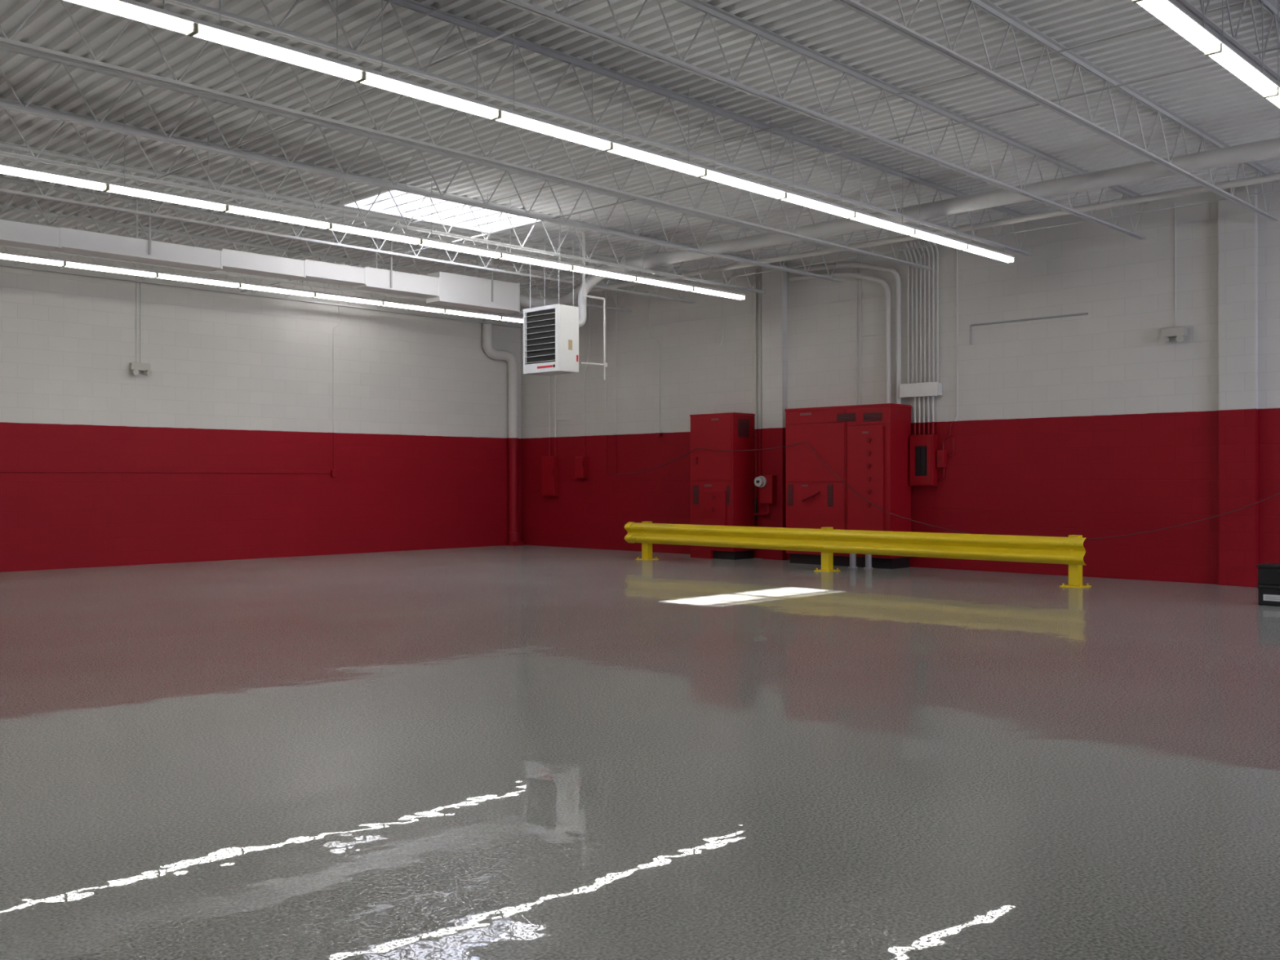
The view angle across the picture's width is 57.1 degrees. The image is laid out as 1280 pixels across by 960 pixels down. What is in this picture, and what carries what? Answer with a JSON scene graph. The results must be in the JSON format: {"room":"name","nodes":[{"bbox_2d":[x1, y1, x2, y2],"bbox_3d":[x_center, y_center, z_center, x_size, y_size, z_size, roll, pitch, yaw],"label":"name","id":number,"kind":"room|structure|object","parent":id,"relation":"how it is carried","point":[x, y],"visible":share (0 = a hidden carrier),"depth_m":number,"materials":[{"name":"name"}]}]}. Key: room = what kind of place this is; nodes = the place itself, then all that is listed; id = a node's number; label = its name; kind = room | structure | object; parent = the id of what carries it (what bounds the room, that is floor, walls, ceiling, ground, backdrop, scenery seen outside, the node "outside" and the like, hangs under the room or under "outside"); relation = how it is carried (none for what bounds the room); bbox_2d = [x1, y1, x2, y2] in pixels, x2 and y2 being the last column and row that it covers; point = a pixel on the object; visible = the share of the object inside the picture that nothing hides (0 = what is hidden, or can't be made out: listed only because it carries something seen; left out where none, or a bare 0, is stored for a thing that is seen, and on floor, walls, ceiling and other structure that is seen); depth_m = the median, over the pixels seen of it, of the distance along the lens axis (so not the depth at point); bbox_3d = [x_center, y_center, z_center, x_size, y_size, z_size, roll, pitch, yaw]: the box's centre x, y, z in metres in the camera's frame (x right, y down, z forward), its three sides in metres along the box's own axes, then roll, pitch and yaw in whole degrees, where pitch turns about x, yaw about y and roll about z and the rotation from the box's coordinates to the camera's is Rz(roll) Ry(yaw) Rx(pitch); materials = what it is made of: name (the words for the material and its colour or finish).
{"room":"empty warehouse","nodes":[
{"label":"empty warehouse","id":0,"kind":"room"},
{"bbox_2d":[0,245,520,572],"bbox_3d":[-8.989,-1.113,16.087,0.200,4.760,18.964,0,0,44],"label":"wall","id":1,"kind":"structure","parent":0,"point":[237,383],"depth_m":18.53,"materials":[{"name":"paint"}]},
{"bbox_2d":[128,263,151,375],"bbox_3d":[-7.416,-2.443,17.454,0.157,1.786,0.284,0,0,44],"label":"emergency light","id":2,"kind":"object","parent":1,"relation":"attached to","point":[135,367],"visible":0.92,"depth_m":17.48,"materials":[{"name":"plastic"}]},
{"bbox_2d":[0,471,330,473],"bbox_3d":[-7.092,-0.117,17.883,0.017,0.017,5.380,0,0,44],"label":"conduit","id":3,"kind":"object","parent":1,"relation":"attached to","point":[0,471],"visible":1,"depth_m":17.69,"materials":[{"name":"metal"}]},
{"bbox_2d":[333,284,339,469],"bbox_3d":[-5.141,-1.770,19.896,0.017,3.180,0.127,0,0,44],"label":"conduit","id":4,"kind":"object","parent":1,"relation":"attached to","point":[339,285],"visible":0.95,"depth_m":19.85,"materials":[{"name":"metal"}]},
{"bbox_2d":[481,311,523,546],"bbox_3d":[-2.626,-1.080,22.312,0.250,4.670,0.840,0,0,44],"label":"drain pipe","id":5,"kind":"object","parent":1,"relation":"attached to","point":[513,535],"visible":0.95,"depth_m":22.45,"materials":[{"name":"metal"}]},
{"bbox_2d":[0,544,1279,959],"bbox_3d":[-1.469,1.353,8.931,20.954,0.200,19.164,0,0,44],"label":"floor","id":6,"kind":"structure","parent":0,"point":[524,752],"depth_m":5.21,"materials":[{"name":"concrete"}]},
{"bbox_2d":[689,412,755,559],"bbox_3d":[1.291,0.098,18.793,0.910,2.300,0.615,0,0,44],"label":"tall cabinet","id":7,"kind":"object","parent":6,"relation":"on","point":[722,482],"visible":0.97,"depth_m":18.56,"materials":[{"name":"metal"}]},
{"bbox_2d":[784,403,911,568],"bbox_3d":[2.995,0.089,17.146,1.830,2.310,0.625,0,0,44],"label":"tall cabinet","id":8,"kind":"object","parent":6,"relation":"on","point":[867,446],"visible":0.88,"depth_m":16.78,"materials":[{"name":"metal"}]},
{"bbox_2d":[789,271,890,403],"bbox_3d":[2.970,-2.109,17.574,1.787,2.083,0.070,0,0,44],"label":"conduit","id":9,"kind":"object","parent":8,"relation":"attached to","point":[882,282],"visible":0.92,"depth_m":16.97,"materials":[{"name":"metal"}]},
{"bbox_2d":[789,262,901,404],"bbox_3d":[3.031,-2.169,17.515,1.956,2.203,0.070,0,0,44],"label":"conduit","id":10,"kind":"object","parent":8,"relation":"attached to","point":[891,270],"visible":0.94,"depth_m":16.84,"materials":[{"name":"metal"}]},
{"bbox_2d":[836,413,855,422],"bbox_3d":[2.953,-0.896,16.839,0.320,0.120,0.003,0,0,44],"label":"vent","id":11,"kind":"object","parent":8,"relation":"attached to","point":[841,417],"depth_m":16.84,"materials":[{"name":"metal"}]},
{"bbox_2d":[862,412,881,421],"bbox_3d":[3.267,-0.886,16.530,0.300,0.120,0.009,0,0,44],"label":"vent","id":12,"kind":"object","parent":8,"relation":"attached to","point":[867,416],"depth_m":16.53,"materials":[{"name":"metal"}]},
{"bbox_2d":[624,521,1091,588],"bbox_3d":[2.507,0.945,16.088,7.380,0.600,0.306,0,0,44],"label":"guard rail","id":13,"kind":"object","parent":6,"relation":"on","point":[1070,550],"visible":1,"depth_m":15.44,"materials":[{"name":"metal"}]},
{"bbox_2d":[1256,584,1279,606],"bbox_3d":[6.371,1.138,11.576,0.470,0.200,0.317,0,0,44],"label":"plastic box","id":14,"kind":"object","parent":6,"relation":"on","point":[1268,595],"visible":0.94,"depth_m":11.56,"materials":[{"name":"black paint"}]},
{"bbox_2d":[1256,563,1279,586],"bbox_3d":[6.384,0.938,11.605,0.470,0.200,0.317,0,0,44],"label":"plastic box","id":15,"kind":"object","parent":14,"relation":"on","point":[1268,574],"visible":1,"depth_m":11.60,"materials":[{"name":"black paint"}]},
{"bbox_2d":[0,0,1279,298],"bbox_3d":[-1.449,-3.447,8.961,20.654,0.040,18.848,0,0,44],"label":"ceiling","id":16,"kind":"structure","parent":0,"point":[1211,98],"depth_m":10.90,"materials":[{"name":"paint"}]},
{"bbox_2d":[0,203,65,266],"bbox_3d":[-7.589,-3.039,14.233,0.110,0.753,1.155,0,0,44],"label":"light fixture","id":17,"kind":"object","parent":16,"relation":"hanging from","point":[3,255],"visible":0.95,"depth_m":14.36,"materials":[{"name":"paint"}]},
{"bbox_2d":[0,104,107,191],"bbox_3d":[-5.332,-3.043,10.427,0.110,0.753,1.155,0,0,44],"label":"light fixture","id":18,"kind":"object","parent":16,"relation":"hanging from","point":[6,168],"visible":0.99,"depth_m":10.49,"materials":[{"name":"paint"}]},
{"bbox_2d":[62,208,157,278],"bbox_3d":[-6.781,-3.041,15.065,0.110,0.753,1.155,0,0,44],"label":"light fixture","id":19,"kind":"object","parent":16,"relation":"hanging from","point":[68,263],"visible":0.98,"depth_m":15.02,"materials":[{"name":"paint"}]},
{"bbox_2d":[64,0,195,35],"bbox_3d":[-3.088,-3.048,6.631,0.110,0.753,1.155,0,0,44],"label":"light fixture","id":20,"kind":"object","parent":16,"relation":"hanging from","point":[131,9],"visible":1,"depth_m":6.82,"materials":[{"name":"paint"}]},
{"bbox_2d":[103,113,227,212],"bbox_3d":[-4.525,-3.045,11.259,0.110,0.753,1.155,0,0,44],"label":"light fixture","id":21,"kind":"object","parent":16,"relation":"hanging from","point":[113,187],"visible":1,"depth_m":11.21,"materials":[{"name":"paint"}]},
{"bbox_2d":[154,222,239,288],"bbox_3d":[-5.973,-3.042,15.897,0.110,0.753,1.155,0,0,44],"label":"light fixture","id":22,"kind":"object","parent":16,"relation":"hanging from","point":[165,275],"visible":0.98,"depth_m":15.85,"materials":[{"name":"paint"}]},
{"bbox_2d":[0,198,519,314],"bbox_3d":[-7.449,-2.998,12.663,0.382,0.816,15.700,0,0,44],"label":"air duct","id":23,"kind":"object","parent":16,"relation":"hanging from","point":[440,288],"visible":0.96,"depth_m":15.25,"materials":[{"name":"metal"}]},
{"bbox_2d":[0,246,522,328],"bbox_3d":[-8.710,-3.164,15.943,0.100,0.500,18.710,0,0,44],"label":"joist","id":24,"kind":"object","parent":16,"relation":"attached to","point":[61,271],"visible":0.53,"depth_m":18.46,"materials":[{"name":"paint"}]},
{"bbox_2d":[189,0,364,82],"bbox_3d":[-2.280,-3.049,7.463,0.110,0.753,1.155,0,0,44],"label":"light fixture","id":25,"kind":"object","parent":16,"relation":"hanging from","point":[206,30],"visible":0.9,"depth_m":7.42,"materials":[{"name":"paint"}]},
{"bbox_2d":[238,235,315,297],"bbox_3d":[-5.166,-3.044,16.729,0.110,0.753,1.155,0,0,44],"label":"light fixture","id":26,"kind":"object","parent":16,"relation":"hanging from","point":[244,285],"visible":0.97,"depth_m":16.68,"materials":[{"name":"paint"}]},
{"bbox_2d":[222,139,331,229],"bbox_3d":[-3.717,-3.046,12.090,0.110,0.753,1.155,0,0,44],"label":"light fixture","id":27,"kind":"object","parent":16,"relation":"hanging from","point":[235,208],"visible":0.98,"depth_m":12.04,"materials":[{"name":"paint"}]},
{"bbox_2d":[0,204,570,314],"bbox_3d":[-7.655,-3.166,14.918,0.100,0.500,18.710,0,0,44],"label":"joist","id":28,"kind":"object","parent":16,"relation":"attached to","point":[31,211],"visible":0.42,"depth_m":16.82,"materials":[{"name":"paint"}]},
{"bbox_2d":[0,0,459,215],"bbox_3d":[-1.696,-3.347,8.610,20.380,0.014,0.016,0,0,44],"label":"rod","id":29,"kind":"object","parent":28,"relation":"attached to","point":[454,1],"visible":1,"depth_m":10.04,"materials":[{"name":"paint"}]},
{"bbox_2d":[45,0,590,225],"bbox_3d":[-1.695,-2.970,8.610,20.380,0.014,0.016,0,0,44],"label":"rod","id":30,"kind":"object","parent":28,"relation":"attached to","point":[583,1],"visible":0.83,"depth_m":9.11,"materials":[{"name":"paint"}]},
{"bbox_2d":[240,46,1279,292],"bbox_3d":[1.021,-2.975,11.408,20.380,0.014,0.016,0,0,44],"label":"rod","id":31,"kind":"object","parent":28,"relation":"attached to","point":[1276,48],"visible":0.85,"depth_m":10.21,"materials":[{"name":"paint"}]},
{"bbox_2d":[282,0,1257,257],"bbox_3d":[1.021,-3.352,11.408,20.380,0.014,0.016,0,0,44],"label":"rod","id":32,"kind":"object","parent":28,"relation":"attached to","point":[1246,2],"visible":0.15,"depth_m":10.42,"materials":[{"name":"paint"}]},
{"bbox_2d":[464,190,1279,319],"bbox_3d":[4.087,-2.981,14.565,20.380,0.014,0.016,0,0,44],"label":"rod","id":33,"kind":"object","parent":28,"relation":"attached to","point":[1275,190],"visible":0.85,"depth_m":14.31,"materials":[{"name":"paint"}]},
{"bbox_2d":[0,176,635,312],"bbox_3d":[-6.600,-3.168,13.894,0.100,0.500,18.710,0,0,44],"label":"joist","id":34,"kind":"object","parent":16,"relation":"attached to","point":[3,179],"visible":0.68,"depth_m":15.60,"materials":[{"name":"paint"}]},
{"bbox_2d":[314,254,383,305],"bbox_3d":[-4.358,-3.045,17.561,0.110,0.753,1.155,0,0,44],"label":"light fixture","id":35,"kind":"object","parent":16,"relation":"hanging from","point":[371,300],"visible":0.94,"depth_m":17.53,"materials":[{"name":"paint"}]},
{"bbox_2d":[0,141,698,303],"bbox_3d":[-5.545,-3.170,12.870,0.100,0.500,18.710,0,0,44],"label":"joist","id":36,"kind":"object","parent":16,"relation":"attached to","point":[3,144],"visible":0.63,"depth_m":14.23,"materials":[{"name":"paint"}]},
{"bbox_2d":[327,175,422,244],"bbox_3d":[-2.910,-3.048,12.922,0.110,0.753,1.155,0,0,44],"label":"light fixture","id":37,"kind":"object","parent":16,"relation":"hanging from","point":[335,225],"visible":1,"depth_m":12.89,"materials":[{"name":"paint"}]},
{"bbox_2d":[0,97,768,293],"bbox_3d":[-4.491,-3.171,11.846,0.100,0.500,18.710,0,0,44],"label":"joist","id":38,"kind":"object","parent":16,"relation":"attached to","point":[33,158],"visible":0.7,"depth_m":12.91,"materials":[{"name":"paint"}]},
{"bbox_2d":[379,299,444,313],"bbox_3d":[-3.550,-3.047,18.392,0.110,0.753,1.155,0,0,44],"label":"light fixture","id":39,"kind":"object","parent":16,"relation":"hanging from","point":[386,303],"visible":0.98,"depth_m":18.36,"materials":[{"name":"paint"}]},
{"bbox_2d":[0,44,847,282],"bbox_3d":[-3.436,-3.174,10.822,0.100,0.500,18.710,0,0,44],"label":"joist","id":40,"kind":"object","parent":16,"relation":"attached to","point":[21,108],"visible":0.94,"depth_m":11.50,"materials":[{"name":"paint"}]},
{"bbox_2d":[356,0,500,119],"bbox_3d":[-1.472,-3.051,8.295,0.110,0.753,1.155,0,0,44],"label":"light fixture","id":41,"kind":"object","parent":16,"relation":"hanging from","point":[371,77],"visible":0.93,"depth_m":8.24,"materials":[{"name":"paint"}]},
{"bbox_2d":[339,187,540,233],"bbox_3d":[-2.446,-3.655,14.908,1.210,0.540,2.360,0,0,44],"label":"skylight","id":42,"kind":"object","parent":16,"relation":"attached to","point":[384,203],"visible":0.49,"depth_m":15.33,"materials":[{"name":"glass"}]},
{"bbox_2d":[418,181,502,258],"bbox_3d":[-2.102,-3.050,13.754,0.110,0.753,1.155,0,0,44],"label":"light fixture","id":43,"kind":"object","parent":16,"relation":"hanging from","point":[427,242],"visible":1,"depth_m":13.74,"materials":[{"name":"paint"}]},
{"bbox_2d":[0,0,932,270],"bbox_3d":[-2.382,-3.175,9.798,0.100,0.500,18.710,0,0,44],"label":"joist","id":44,"kind":"object","parent":16,"relation":"attached to","point":[7,42],"visible":0.54,"depth_m":10.09,"materials":[{"name":"paint"}]},
{"bbox_2d":[443,307,502,319],"bbox_3d":[-2.743,-3.048,19.224,0.110,0.753,1.155,0,0,44],"label":"light fixture","id":45,"kind":"object","parent":16,"relation":"hanging from","point":[447,310],"visible":0.95,"depth_m":19.19,"materials":[{"name":"paint"}]},
{"bbox_2d":[497,215,573,271],"bbox_3d":[-1.294,-3.051,14.586,0.110,0.753,1.155,0,0,44],"label":"light fixture","id":46,"kind":"object","parent":16,"relation":"hanging from","point":[507,255],"visible":0.99,"depth_m":14.52,"materials":[{"name":"paint"}]},
{"bbox_2d":[492,23,612,151],"bbox_3d":[-0.665,-3.052,9.127,0.110,0.753,1.155,0,0,44],"label":"light fixture","id":47,"kind":"object","parent":16,"relation":"hanging from","point":[513,117],"visible":0.91,"depth_m":9.08,"materials":[{"name":"paint"}]},
{"bbox_2d":[523,229,604,375],"bbox_3d":[-1.003,-2.458,16.641,0.723,1.939,1.095,0,0,44],"label":"heater","id":48,"kind":"object","parent":16,"relation":"hanging from","point":[550,332],"visible":0.91,"depth_m":16.25,"materials":[{"name":"metal"}]},
{"bbox_2d":[580,231,607,379],"bbox_3d":[-0.645,-2.418,16.415,0.441,2.019,0.076,0,0,-44],"label":"gas pipe","id":49,"kind":"object","parent":16,"relation":"hanging from","point":[604,364],"visible":1,"depth_m":16.45,"materials":[{"name":"metal"}]},
{"bbox_2d":[158,0,1035,256],"bbox_3d":[-1.327,-3.178,8.774,0.100,0.500,18.710,0,0,44],"label":"joist","id":50,"kind":"object","parent":16,"relation":"attached to","point":[412,5],"visible":0.86,"depth_m":9.82,"materials":[{"name":"paint"}]},
{"bbox_2d":[568,213,636,281],"bbox_3d":[-0.487,-3.053,15.418,0.110,0.753,1.155,0,0,44],"label":"light fixture","id":51,"kind":"object","parent":16,"relation":"hanging from","point":[575,268],"visible":1,"depth_m":15.37,"materials":[{"name":"paint"}]},
{"bbox_2d":[604,62,706,177],"bbox_3d":[0.143,-3.054,9.958,0.110,0.753,1.155,0,0,44],"label":"light fixture","id":52,"kind":"object","parent":16,"relation":"hanging from","point":[620,148],"visible":0.91,"depth_m":9.91,"materials":[{"name":"paint"}]},
{"bbox_2d":[633,226,693,291],"bbox_3d":[0.321,-3.054,16.249,0.110,0.753,1.155,0,0,44],"label":"light fixture","id":53,"kind":"object","parent":16,"relation":"hanging from","point":[639,278],"visible":0.98,"depth_m":16.21,"materials":[{"name":"paint"}]},
{"bbox_2d":[691,240,746,300],"bbox_3d":[1.129,-3.056,17.081,0.110,0.753,1.155,0,0,44],"label":"light fixture","id":54,"kind":"object","parent":16,"relation":"hanging from","point":[699,289],"visible":0.98,"depth_m":17.01,"materials":[{"name":"paint"}]},
{"bbox_2d":[698,95,786,199],"bbox_3d":[0.951,-3.055,10.790,0.110,0.753,1.155,0,0,44],"label":"light fixture","id":55,"kind":"object","parent":16,"relation":"hanging from","point":[712,174],"visible":0.94,"depth_m":10.75,"materials":[{"name":"paint"}]},
{"bbox_2d":[778,124,855,218],"bbox_3d":[1.758,-3.057,11.622,0.110,0.753,1.155,0,0,44],"label":"light fixture","id":56,"kind":"object","parent":16,"relation":"hanging from","point":[793,197],"visible":0.92,"depth_m":11.58,"materials":[{"name":"paint"}]},
{"bbox_2d":[496,0,1148,239],"bbox_3d":[-0.272,-3.179,7.750,0.100,0.500,18.710,0,0,44],"label":"joist","id":57,"kind":"object","parent":16,"relation":"attached to","point":[699,5],"visible":0.91,"depth_m":9.63,"materials":[{"name":"paint"}]},
{"bbox_2d":[849,147,915,235],"bbox_3d":[2.566,-3.058,12.454,0.110,0.753,1.155,0,0,44],"label":"light fixture","id":58,"kind":"object","parent":16,"relation":"hanging from","point":[861,216],"visible":0.89,"depth_m":12.41,"materials":[{"name":"paint"}]},
{"bbox_2d":[907,168,968,250],"bbox_3d":[3.373,-3.060,13.286,0.110,0.753,1.155,0,0,44],"label":"light fixture","id":59,"kind":"object","parent":16,"relation":"hanging from","point":[922,233],"visible":0.9,"depth_m":13.24,"materials":[{"name":"paint"}]},
{"bbox_2d":[960,187,1014,262],"bbox_3d":[4.181,-3.061,14.117,0.110,0.753,1.155,0,0,44],"label":"light fixture","id":60,"kind":"object","parent":16,"relation":"hanging from","point":[973,248],"visible":0.89,"depth_m":14.10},
{"bbox_2d":[832,0,1279,221],"bbox_3d":[0.782,-3.182,6.726,0.100,0.500,18.710,0,0,44],"label":"joist","id":61,"kind":"object","parent":16,"relation":"attached to","point":[986,6],"visible":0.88,"depth_m":9.47,"materials":[{"name":"paint"}]},
{"bbox_2d":[1133,0,1222,55],"bbox_3d":[3.205,-3.059,6.985,0.110,0.753,1.155,0,0,44],"label":"light fixture","id":62,"kind":"object","parent":16,"relation":"hanging from","point":[1166,11],"visible":1,"depth_m":6.99,"materials":[{"name":"paint"}]},
{"bbox_2d":[1169,0,1279,86],"bbox_3d":[1.837,-3.183,5.702,0.100,0.500,18.710,0,0,44],"label":"joist","id":63,"kind":"object","parent":16,"relation":"attached to","point":[1270,6],"visible":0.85,"depth_m":8.04,"materials":[{"name":"paint"}]},
{"bbox_2d":[1205,0,1279,97],"bbox_3d":[4.013,-3.061,7.817,0.110,0.753,1.155,0,0,44],"label":"light fixture","id":64,"kind":"object","parent":16,"relation":"hanging from","point":[1228,58],"visible":0.88,"depth_m":7.79,"materials":[{"name":"paint"}]},
{"bbox_2d":[1263,0,1279,107],"bbox_3d":[4.821,-3.063,8.649,0.110,0.753,1.155,0,0,44],"label":"light fixture","id":65,"kind":"object","parent":16,"relation":"hanging from","point":[1275,100],"visible":0.73,"depth_m":8.35,"materials":[{"name":"paint"}]},
{"bbox_3d":[5.001,-3.189,2.630,0.100,0.500,18.710,0,0,44],"label":"joist","id":66,"kind":"object","parent":16,"relation":"attached to","visible":0},
{"bbox_2d":[520,137,1279,307],"bbox_3d":[4.356,-2.912,12.585,17.235,0.458,0.646,0,0,44],"label":"pipe","id":67,"kind":"object","parent":66,"relation":"attached to","point":[1267,148],"visible":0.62,"depth_m":12.82,"materials":[{"name":"metal"}]},
{"bbox_2d":[594,173,1279,291],"bbox_3d":[5.240,-3.060,13.026,16.580,0.067,0.070,0,0,44],"label":"conduit","id":68,"kind":"object","parent":66,"relation":"attached to","point":[1276,176],"visible":0.86,"depth_m":13.89,"materials":[{"name":"metal"}]},
{"bbox_2d":[520,181,1279,584],"bbox_3d":[5.131,-1.140,15.733,20.954,4.760,0.200,0,0,44],"label":"wall","id":69,"kind":"structure","parent":0,"point":[1091,425],"depth_m":15.78,"materials":[{"name":"paint"}]},
{"bbox_2d":[542,456,558,496],"bbox_3d":[-1.699,-0.072,22.116,0.350,0.750,0.160,0,0,44],"label":"electrical box","id":70,"kind":"object","parent":69,"relation":"attached to","point":[549,464],"visible":1,"depth_m":22.05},
{"bbox_2d":[554,374,556,456],"bbox_3d":[-1.591,-1.907,22.094,0.037,2.920,0.037,0,0,44],"label":"conduit","id":71,"kind":"object","parent":69,"relation":"attached to","point":[555,375],"visible":0.65,"depth_m":22.08,"materials":[{"name":"metal"}]},
{"bbox_2d":[574,456,587,478],"bbox_3d":[-1.078,-0.228,21.514,0.240,0.400,0.160,0,0,44],"label":"electrical box","id":72,"kind":"object","parent":69,"relation":"attached to","point":[580,462],"visible":1,"depth_m":21.47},
{"bbox_2d":[583,297,590,456],"bbox_3d":[-0.970,-1.898,21.499,0.166,2.940,0.026,0,0,44],"label":"conduit","id":73,"kind":"object","parent":69,"relation":"attached to","point":[588,298],"visible":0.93,"depth_m":21.54,"materials":[{"name":"metal"}]},
{"bbox_2d":[605,293,606,473],"bbox_3d":[-0.610,-1.744,21.152,0.022,3.250,0.022,0,0,44],"label":"conduit","id":74,"kind":"object","parent":69,"relation":"attached to","point":[606,293],"visible":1,"depth_m":21.14,"materials":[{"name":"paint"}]},
{"bbox_2d":[615,291,617,473],"bbox_3d":[-0.423,-1.744,20.971,0.022,3.250,0.022,0,0,44],"label":"conduit","id":75,"kind":"object","parent":69,"relation":"attached to","point":[615,291],"visible":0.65,"depth_m":20.96,"materials":[{"name":"metal"}]},
{"bbox_2d":[648,286,660,429],"bbox_3d":[0.246,-2.111,20.319,0.272,2.480,0.022,0,0,44],"label":"conduit","id":76,"kind":"object","parent":69,"relation":"attached to","point":[648,286],"visible":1,"depth_m":20.22,"materials":[{"name":"metal"}]},
{"bbox_2d":[753,269,757,498],"bbox_3d":[1.841,-1.528,18.752,0.052,3.650,0.052,0,0,44],"label":"conduit","id":77,"kind":"object","parent":69,"relation":"attached to","point":[755,411],"visible":1,"depth_m":18.73,"materials":[{"name":"metal"}]},
{"bbox_2d":[759,268,761,475],"bbox_3d":[1.919,-1.704,18.689,0.033,3.300,0.033,0,0,44],"label":"conduit","id":78,"kind":"object","parent":69,"relation":"attached to","point":[760,273],"visible":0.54,"depth_m":18.67,"materials":[{"name":"metal"}]},
{"bbox_2d":[753,475,776,515],"bbox_3d":[1.905,0.246,18.400,0.422,0.639,0.225,0,0,44],"label":"electric meter","id":79,"kind":"object","parent":69,"relation":"attached to","point":[766,484],"visible":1,"depth_m":18.31,"materials":[{"name":"red metal"}]},
{"bbox_2d":[761,264,787,559],"bbox_3d":[2.111,-1.054,18.441,0.400,4.600,0.124,0,0,44],"label":"column","id":80,"kind":"structure","parent":69,"relation":"attached to","point":[774,283],"depth_m":18.35,"materials":[{"name":"paint"}]},
{"bbox_2d":[855,253,857,404],"bbox_3d":[3.213,-2.236,17.439,0.022,2.240,0.022,0,0,44],"label":"conduit","id":81,"kind":"object","parent":69,"relation":"attached to","point":[855,254],"visible":1,"depth_m":17.43,"materials":[{"name":"metal"}]},
{"bbox_2d":[859,253,861,404],"bbox_3d":[3.263,-2.236,17.390,0.022,2.240,0.022,0,0,44],"label":"conduit","id":82,"kind":"object","parent":69,"relation":"attached to","point":[860,254],"visible":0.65,"depth_m":17.38,"materials":[{"name":"metal"}]},
{"bbox_2d":[900,243,909,383],"bbox_3d":[3.773,-2.361,16.739,0.026,2.007,0.202,0,0,44],"label":"conduit","id":83,"kind":"object","parent":69,"relation":"attached to","point":[902,246],"visible":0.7,"depth_m":16.79,"materials":[{"name":"metal"}]},
{"bbox_2d":[904,242,913,383],"bbox_3d":[3.821,-2.361,16.692,0.026,2.008,0.202,0,0,44],"label":"conduit","id":84,"kind":"object","parent":69,"relation":"attached to","point":[905,243],"visible":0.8,"depth_m":16.75,"materials":[{"name":"metal"}]},
{"bbox_2d":[908,241,917,382],"bbox_3d":[3.870,-2.361,16.645,0.026,2.008,0.202,0,0,44],"label":"conduit","id":85,"kind":"object","parent":69,"relation":"attached to","point":[909,242],"visible":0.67,"depth_m":16.70,"materials":[{"name":"metal"}]},
{"bbox_2d":[913,240,921,382],"bbox_3d":[3.918,-2.362,16.599,0.026,2.009,0.201,0,0,44],"label":"conduit","id":86,"kind":"object","parent":69,"relation":"attached to","point":[914,242],"visible":0.88,"depth_m":16.65,"materials":[{"name":"metal"}]},
{"bbox_2d":[899,382,942,397],"bbox_3d":[3.972,-1.272,16.618,0.610,0.190,0.146,0,0,44],"label":"junction box","id":87,"kind":"object","parent":69,"relation":"attached to","point":[928,388],"visible":1,"depth_m":16.54,"materials":[{"name":"paint"}]},
{"bbox_2d":[917,240,925,382],"bbox_3d":[3.966,-2.362,16.552,0.026,2.009,0.201,0,0,44],"label":"conduit","id":88,"kind":"object","parent":69,"relation":"attached to","point":[918,242],"visible":0.89,"depth_m":16.60,"materials":[{"name":"metal"}]},
{"bbox_2d":[910,434,937,485],"bbox_3d":[4.000,-0.278,16.580,0.360,0.720,0.164,0,0,44],"label":"breaker panel","id":89,"kind":"object","parent":69,"relation":"attached to","point":[923,447],"visible":1,"depth_m":16.49,"materials":[{"name":"red paint"}]},
{"bbox_2d":[921,239,930,382],"bbox_3d":[4.014,-2.362,16.506,0.026,2.010,0.200,0,0,44],"label":"conduit","id":90,"kind":"object","parent":69,"relation":"attached to","point":[922,240],"visible":0.96,"depth_m":16.56,"materials":[{"name":"metal"}]},
{"bbox_2d":[925,240,934,382],"bbox_3d":[4.063,-2.363,16.460,0.026,2.010,0.200,0,0,44],"label":"conduit","id":91,"kind":"object","parent":69,"relation":"attached to","point":[928,242],"visible":0.86,"depth_m":16.51,"materials":[{"name":"metal"}]},
{"bbox_2d":[932,241,938,382],"bbox_3d":[4.111,-2.363,16.413,0.026,2.011,0.199,0,0,44],"label":"conduit","id":92,"kind":"object","parent":69,"relation":"attached to","point":[935,246],"visible":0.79,"depth_m":16.46,"materials":[{"name":"metal"}]},
{"bbox_2d":[937,449,946,466],"bbox_3d":[4.212,-0.298,16.419,0.110,0.240,0.099,0,0,44],"label":"switch box","id":93,"kind":"object","parent":69,"relation":"attached to","point":[941,454],"visible":1,"depth_m":16.39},
{"bbox_2d":[612,441,1279,539],"bbox_3d":[3.496,0.108,16.663,11.805,1.343,0.715,0,0,44],"label":"cable","id":94,"kind":"object","parent":69,"relation":"attached to","point":[804,442],"visible":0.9,"depth_m":16.13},
{"bbox_2d":[942,237,958,449],"bbox_3d":[4.317,-1.893,16.365,0.244,2.930,0.024,0,0,44],"label":"conduit","id":95,"kind":"object","parent":69,"relation":"attached to","point":[957,250],"visible":0.99,"depth_m":16.28,"materials":[{"name":"metal"}]},
{"bbox_2d":[969,312,1088,344],"bbox_3d":[5.124,-1.998,15.583,1.652,0.277,0.024,0,0,44],"label":"conduit","id":96,"kind":"object","parent":69,"relation":"attached to","point":[1082,313],"visible":1,"depth_m":15.61,"materials":[{"name":"metal"}]},
{"bbox_2d":[1159,202,1187,342],"bbox_3d":[6.445,-2.509,14.208,0.284,1.706,0.157,0,0,44],"label":"emergency light","id":97,"kind":"object","parent":69,"relation":"attached to","point":[1180,332],"visible":1,"depth_m":14.24,"materials":[{"name":"plastic"}]},
{"bbox_2d":[1217,188,1257,586],"bbox_3d":[6.986,-1.063,13.728,0.400,4.600,0.094,0,0,44],"label":"column","id":98,"kind":"structure","parent":69,"relation":"attached to","point":[1237,225],"depth_m":13.68,"materials":[{"name":"paint"}]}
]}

